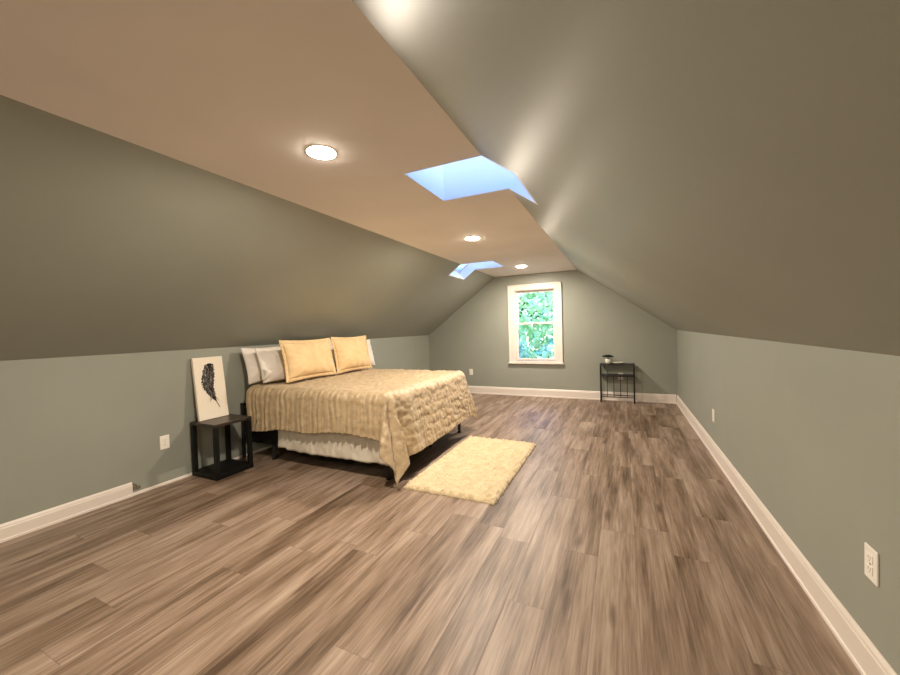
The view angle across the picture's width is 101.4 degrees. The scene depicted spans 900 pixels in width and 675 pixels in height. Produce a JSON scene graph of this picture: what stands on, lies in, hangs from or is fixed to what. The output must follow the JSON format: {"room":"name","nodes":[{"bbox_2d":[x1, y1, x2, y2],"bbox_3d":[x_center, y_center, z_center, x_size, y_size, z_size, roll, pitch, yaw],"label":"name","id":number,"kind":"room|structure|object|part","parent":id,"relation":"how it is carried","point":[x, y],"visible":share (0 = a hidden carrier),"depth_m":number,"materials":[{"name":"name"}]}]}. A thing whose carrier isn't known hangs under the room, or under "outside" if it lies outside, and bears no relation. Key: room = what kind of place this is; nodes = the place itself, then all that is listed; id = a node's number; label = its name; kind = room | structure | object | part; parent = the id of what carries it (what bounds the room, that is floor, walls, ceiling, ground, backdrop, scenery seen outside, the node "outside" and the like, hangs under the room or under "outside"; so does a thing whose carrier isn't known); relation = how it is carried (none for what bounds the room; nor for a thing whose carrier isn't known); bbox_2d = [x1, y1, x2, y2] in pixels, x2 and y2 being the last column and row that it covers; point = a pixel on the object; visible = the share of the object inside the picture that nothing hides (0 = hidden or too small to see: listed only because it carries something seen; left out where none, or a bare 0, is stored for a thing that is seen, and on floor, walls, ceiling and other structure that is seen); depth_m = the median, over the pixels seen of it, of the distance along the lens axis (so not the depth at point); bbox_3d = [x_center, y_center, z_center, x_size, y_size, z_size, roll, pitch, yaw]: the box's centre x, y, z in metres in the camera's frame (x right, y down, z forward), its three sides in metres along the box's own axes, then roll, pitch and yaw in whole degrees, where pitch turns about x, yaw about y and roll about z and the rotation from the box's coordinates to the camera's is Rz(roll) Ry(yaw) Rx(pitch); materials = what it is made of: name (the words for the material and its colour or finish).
{"room":"bedroom","nodes":[
{"label":"bedroom","id":0,"kind":"room"},
{"bbox_2d":[0,335,429,523],"bbox_3d":[-2.376,0.711,4.073,0.154,1.218,9.122,-1,2,25],"label":"wall","id":1,"kind":"structure","parent":0,"point":[78,427],"depth_m":3.00,"materials":[{"name":"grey paint"}]},
{"bbox_2d":[0,482,133,542],"bbox_3d":[-3.428,1.352,1.598,0.022,0.118,3.405,-1,2,25],"label":"baseboard","id":2,"kind":"structure","parent":1,"relation":"attached to","point":[16,528],"depth_m":2.74,"materials":[{"name":"white paint"}]},
{"bbox_2d":[160,434,169,449],"bbox_3d":[-2.613,0.959,3.372,0.010,0.124,0.078,-1,2,25],"label":"wall outlet","id":3,"kind":"object","parent":1,"relation":"attached to","point":[164,440],"visible":1,"depth_m":3.37,"materials":[{"name":"white plastic"}]},
{"bbox_2d":[133,445,271,494],"bbox_3d":[-1.604,1.252,5.518,0.012,0.022,5.245,-1,2,25],"label":"trim","id":4,"kind":"structure","parent":1,"relation":"attached to","point":[267,447],"depth_m":3.43,"materials":[{"name":"white paint"}]},
{"bbox_2d":[0,95,494,360],"bbox_3d":[-1.685,-0.536,3.704,1.634,1.254,9.122,-1,2,25],"label":"ceiling","id":5,"kind":"structure","parent":0,"point":[109,244],"depth_m":2.63,"materials":[{"name":"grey paint"}]},
{"bbox_2d":[448,261,504,279],"bbox_3d":[0.385,-1.416,5.989,1.052,0.832,0.880,-1,2,25],"label":"window","id":6,"kind":"structure","parent":5,"relation":"attached to","point":[465,270],"depth_m":6.29,"materials":[{"name":"blue glass"}]},
{"bbox_3d":[0.379,-1.448,5.990,0.838,0.633,0.600,-1,2,25],"label":"skylight frame","id":7,"kind":"part","parent":6,"relation":"part of","materials":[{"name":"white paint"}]},
{"bbox_2d":[0,0,575,276],"bbox_3d":[-0.262,-1.127,3.018,1.785,0.120,9.122,-1,2,25],"label":"ceiling","id":8,"kind":"structure","parent":0,"point":[239,91],"depth_m":1.58,"materials":[{"name":"paint"}]},
{"bbox_2d":[305,145,336,159],"bbox_3d":[-0.716,-1.028,2.051,0.170,0.007,0.170,-1,2,25],"label":"recessed light","id":9,"kind":"object","parent":8,"relation":"in","point":[316,151],"visible":1,"depth_m":2.04,"materials":[{"name":"white plastic"}]},
{"bbox_2d":[465,237,479,239],"bbox_3d":[0.249,-1.106,4.119,0.170,0.007,0.170,-1,2,25],"label":"recessed light","id":10,"kind":"object","parent":8,"relation":"in","point":[467,238],"visible":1,"depth_m":4.10,"materials":[{"name":"white plastic"}]},
{"bbox_2d":[0,393,860,674],"bbox_3d":[-0.191,1.342,3.078,4.934,0.120,9.122,-1,2,25],"label":"floor","id":11,"kind":"structure","parent":0,"point":[620,545],"depth_m":2.04,"materials":[{"name":"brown wood"}]},
{"bbox_2d":[190,414,253,480],"bbox_3d":[-2.254,1.066,3.647,0.376,0.522,0.376,-1,2,25],"label":"nightstand","id":12,"kind":"object","parent":11,"relation":"on","point":[217,471],"visible":0.98,"depth_m":3.57,"materials":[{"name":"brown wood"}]},
{"bbox_3d":[-2.476,1.067,3.567,0.038,0.447,0.038,-1,2,25],"label":"leg","id":13,"kind":"part","parent":12,"relation":"part of","materials":[{"name":"black paint"}]},
{"bbox_2d":[191,356,228,421],"bbox_3d":[-2.407,0.503,3.696,0.104,0.613,0.292,-1,2,25],"label":"print","id":14,"kind":"object","parent":12,"relation":"on","point":[207,372],"visible":1,"depth_m":3.67,"materials":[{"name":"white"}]},
{"bbox_3d":[-2.173,1.062,3.425,0.038,0.447,0.038,-1,2,25],"label":"leg","id":15,"kind":"part","parent":12,"relation":"part of","materials":[{"name":"black paint"}]},
{"bbox_2d":[192,459,253,480],"bbox_3d":[-2.247,1.305,3.653,0.376,0.045,0.376,-1,2,25],"label":"shelf","id":16,"kind":"object","parent":12,"relation":"attached to","point":[229,467],"depth_m":3.59,"materials":[{"name":"black paint"}]},
{"bbox_3d":[-2.334,1.056,3.869,0.038,0.447,0.038,-1,2,25],"label":"leg","id":17,"kind":"part","parent":12,"relation":"part of","materials":[{"name":"black paint"}]},
{"bbox_3d":[-2.032,1.050,3.728,0.038,0.447,0.038,-1,2,25],"label":"leg","id":18,"kind":"part","parent":12,"relation":"part of","materials":[{"name":"black paint"}]},
{"bbox_2d":[240,403,460,479],"bbox_3d":[-1.050,0.974,4.438,1.910,0.600,1.775,-1,2,25],"label":"platform bed","id":19,"kind":"object","parent":11,"relation":"on","point":[274,444],"visible":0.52,"depth_m":4.03,"materials":[{"name":"black wood"}]},
{"bbox_3d":[-2.271,1.018,4.046,0.028,0.600,0.030,-1,2,25],"label":"head post","id":20,"kind":"part","parent":19,"relation":"part of","materials":[{"name":"black wood"}]},
{"bbox_3d":[-1.891,1.229,3.965,0.048,0.160,0.046,-1,2,25],"label":"leg","id":21,"kind":"part","parent":19,"relation":"part of","materials":[{"name":"black wood"}]},
{"bbox_2d":[252,430,387,465],"bbox_3d":[-1.038,0.993,4.421,1.865,0.284,1.718,-1,2,25],"label":"bed skirt","id":22,"kind":"object","parent":19,"relation":"on","point":[345,446],"visible":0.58,"depth_m":3.55,"materials":[{"name":"white fabric"}]},
{"bbox_3d":[-0.554,1.206,3.340,0.048,0.160,0.046,-1,2,25],"label":"leg","id":23,"kind":"part","parent":19,"relation":"part of","materials":[{"name":"black metal"}]},
{"bbox_2d":[403,435,536,504],"bbox_3d":[0.292,1.228,3.656,0.844,0.051,1.544,-1,2,25],"label":"shag rug","id":24,"kind":"object","parent":11,"relation":"on","point":[480,470],"visible":1,"depth_m":3.40,"materials":[{"name":"beige carpet"}]},
{"bbox_2d":[600,363,634,403],"bbox_3d":[2.887,0.780,6.351,0.543,0.668,0.209,-1,2,25],"label":"table","id":25,"kind":"object","parent":11,"relation":"on","point":[607,375],"visible":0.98,"depth_m":6.32,"materials":[{"name":"black metal"}]},
{"bbox_3d":[2.609,0.787,6.376,0.019,0.668,0.019,-1,2,25],"label":"leg","id":26,"kind":"part","parent":25,"relation":"part of","materials":[{"name":"black metal"}]},
{"bbox_2d":[603,355,613,363],"bbox_3d":[2.750,0.374,6.400,0.193,0.157,0.153,-1,2,25],"label":"potted plant","id":27,"kind":"object","parent":25,"relation":"on","point":[607,361],"visible":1,"depth_m":6.37,"materials":[{"name":"green plant"}]},
{"bbox_3d":[3.084,0.779,6.154,0.019,0.668,0.019,-1,2,25],"label":"leg","id":28,"kind":"part","parent":25,"relation":"part of","materials":[{"name":"black metal"}]},
{"bbox_2d":[429,270,677,401],"bbox_3d":[1.669,-0.046,7.111,4.634,2.351,0.150,-1,2,25],"label":"wall","id":29,"kind":"structure","parent":0,"point":[597,322],"depth_m":6.75,"materials":[{"name":"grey paint"}]},
{"bbox_2d":[507,282,563,363],"bbox_3d":[1.642,-0.261,7.088,1.049,1.528,0.200,-1,2,25],"label":"window","id":30,"kind":"structure","parent":29,"relation":"in","point":[513,291],"depth_m":7.06,"materials":[{"name":"white paint"}]},
{"bbox_3d":[1.654,-0.582,7.128,0.753,0.658,0.035,-1,2,25],"label":"sash","id":31,"kind":"part","parent":30,"relation":"part of","materials":[{"name":"white paint"}]},
{"bbox_3d":[1.659,0.474,7.096,1.049,0.057,0.180,-1,2,25],"label":"sill","id":32,"kind":"part","parent":30,"relation":"part of","materials":[{"name":"white paint"}]},
{"bbox_3d":[1.656,0.076,7.107,0.753,0.739,0.035,-1,2,25],"label":"sash","id":33,"kind":"part","parent":30,"relation":"part of","materials":[{"name":"white paint"}]},
{"bbox_2d":[468,386,675,403],"bbox_3d":[1.664,1.057,7.060,4.590,0.150,0.022,-1,2,25],"label":"baseboard","id":34,"kind":"structure","parent":29,"relation":"attached to","point":[575,394],"depth_m":6.77,"materials":[{"name":"white paint"}]},
{"bbox_2d":[352,0,899,355],"bbox_3d":[1.194,-0.587,2.359,1.633,1.254,9.122,-1,2,25],"label":"ceiling","id":35,"kind":"structure","parent":0,"point":[718,167],"depth_m":0.83,"materials":[{"name":"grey paint"}]},
{"bbox_2d":[401,154,537,204],"bbox_3d":[0.195,-1.329,2.442,1.044,0.826,0.850,-1,2,25],"label":"window","id":36,"kind":"structure","parent":35,"relation":"attached to","point":[478,174],"depth_m":2.74,"materials":[{"name":"blue glass"}]},
{"bbox_2d":[677,330,899,674],"bbox_3d":[1.956,0.635,2.049,0.150,1.218,9.122,-1,2,25],"label":"wall","id":37,"kind":"structure","parent":0,"point":[813,432],"depth_m":1.69,"materials":[{"name":"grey paint"}]},
{"bbox_2d":[712,409,714,422],"bbox_3d":[2.633,0.781,3.681,0.010,0.124,0.078,-1,2,25],"label":"wall outlet","id":38,"kind":"object","parent":37,"relation":"attached to","point":[713,410],"visible":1,"depth_m":3.66,"materials":[{"name":"white plastic"}]},
{"bbox_2d":[676,395,896,674],"bbox_3d":[1.894,1.173,2.099,0.022,0.145,8.822,-1,2,25],"label":"baseboard","id":39,"kind":"structure","parent":37,"relation":"attached to","point":[865,656],"depth_m":1.80,"materials":[{"name":"white paint"}]},
{"bbox_2d":[864,542,878,586],"bbox_3d":[1.545,0.831,1.351,0.010,0.124,0.078,-1,2,25],"label":"wall outlet","id":40,"kind":"object","parent":37,"relation":"attached to","point":[871,557],"visible":1,"depth_m":1.34,"materials":[{"name":"white plastic"}]},
{"bbox_2d":[867,552,872,564],"bbox_3d":[1.542,0.810,1.352,0.003,0.031,0.034,-1,2,25],"label":"receptacle","id":41,"kind":"object","parent":40,"relation":"attached to","point":[869,554],"depth_m":1.35,"materials":[{"name":"white plastic"}]},
{"bbox_2d":[867,563,872,575],"bbox_3d":[1.543,0.853,1.353,0.003,0.031,0.034,-1,2,25],"label":"receptacle","id":42,"kind":"object","parent":40,"relation":"attached to","point":[869,565],"depth_m":1.35,"materials":[{"name":"white plastic"}]},
{"label":"outside","id":43,"kind":"structure","parent":0,"visible":0},
{"bbox_3d":[14.424,3.293,30.754,80.000,0.200,52.328,-1,2,25],"label":"ground","id":44,"kind":"structure","parent":43,"visible":0},
{"bbox_2d":[457,264,552,357],"bbox_3d":[3.178,-0.710,17.895,7.325,9.087,6.933,-1,2,25],"label":"leafy tree","id":45,"kind":"object","parent":44,"relation":"on","point":[534,335],"visible":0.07,"depth_m":15.20,"materials":[{"name":"green plant"}]},
{"bbox_2d":[519,340,529,357],"bbox_3d":[1.115,1.738,12.116,3.110,4.593,3.168,-1,2,25],"label":"leafy tree","id":46,"kind":"object","parent":44,"relation":"on","point":[522,353],"visible":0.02,"depth_m":11.66,"materials":[{"name":"green plant"}]},
{"bbox_2d":[534,337,553,357],"bbox_3d":[3.825,1.693,10.634,3.176,4.599,2.963,-1,2,25],"label":"leafy tree","id":47,"kind":"object","parent":44,"relation":"on","point":[548,349],"visible":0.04,"depth_m":10.57,"materials":[{"name":"green plant"}]},
{"bbox_3d":[-1.031,0.674,4.423,1.888,0.348,1.761,-1,2,25],"label":"mattress","id":48,"kind":"object","parent":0,"visible":0},
{"bbox_2d":[246,368,476,485],"bbox_3d":[-0.921,0.841,4.305,1.986,0.765,1.998,-1,2,25],"label":"quilt","id":49,"kind":"object","parent":48,"relation":"on","point":[405,411],"visible":0.96,"depth_m":3.64,"materials":[{"name":"beige fabric"}]},
{"bbox_2d":[240,346,280,384],"bbox_3d":[-2.048,0.295,4.223,0.175,0.395,0.661,-1,2,25],"label":"bed pillow","id":50,"kind":"object","parent":49,"relation":"on","point":[250,357],"visible":0.33,"depth_m":3.98,"materials":[{"name":"white fabric"}]},
{"bbox_2d":[255,348,285,382],"bbox_3d":[-1.905,0.301,4.155,0.222,0.404,0.636,-1,1,18],"label":"bed pillow","id":51,"kind":"object","parent":49,"relation":"on","point":[271,361],"visible":0.58,"depth_m":4.00,"materials":[{"name":"white fabric"}]},
{"bbox_2d":[279,338,336,382],"bbox_3d":[-1.630,0.245,4.292,0.194,0.462,0.775,-1,2,29],"label":"pillow sham","id":52,"kind":"object","parent":49,"relation":"on","point":[303,359],"visible":1,"depth_m":4.19,"materials":[{"name":"beige fabric"}]},
{"bbox_2d":[330,339,336,369],"bbox_3d":[-1.726,0.244,4.899,0.176,0.444,0.701,-1,2,24],"label":"bed pillow","id":53,"kind":"object","parent":49,"relation":"on","point":[332,350],"visible":0.04,"depth_m":5.06,"materials":[{"name":"white fabric"}]},
{"bbox_2d":[331,335,371,373],"bbox_3d":[-1.309,0.214,4.968,0.198,0.473,0.725,-1,2,30],"label":"pillow sham","id":54,"kind":"object","parent":49,"relation":"on","point":[351,353],"visible":1,"depth_m":4.86,"materials":[{"name":"beige fabric"}]},
{"bbox_2d":[367,339,375,365],"bbox_3d":[-1.312,0.237,5.413,0.169,0.410,0.583,-1,2,23],"label":"bed pillow","id":55,"kind":"object","parent":49,"relation":"on","point":[370,351],"visible":0.16,"depth_m":5.56,"materials":[{"name":"white fabric"}]}
]}

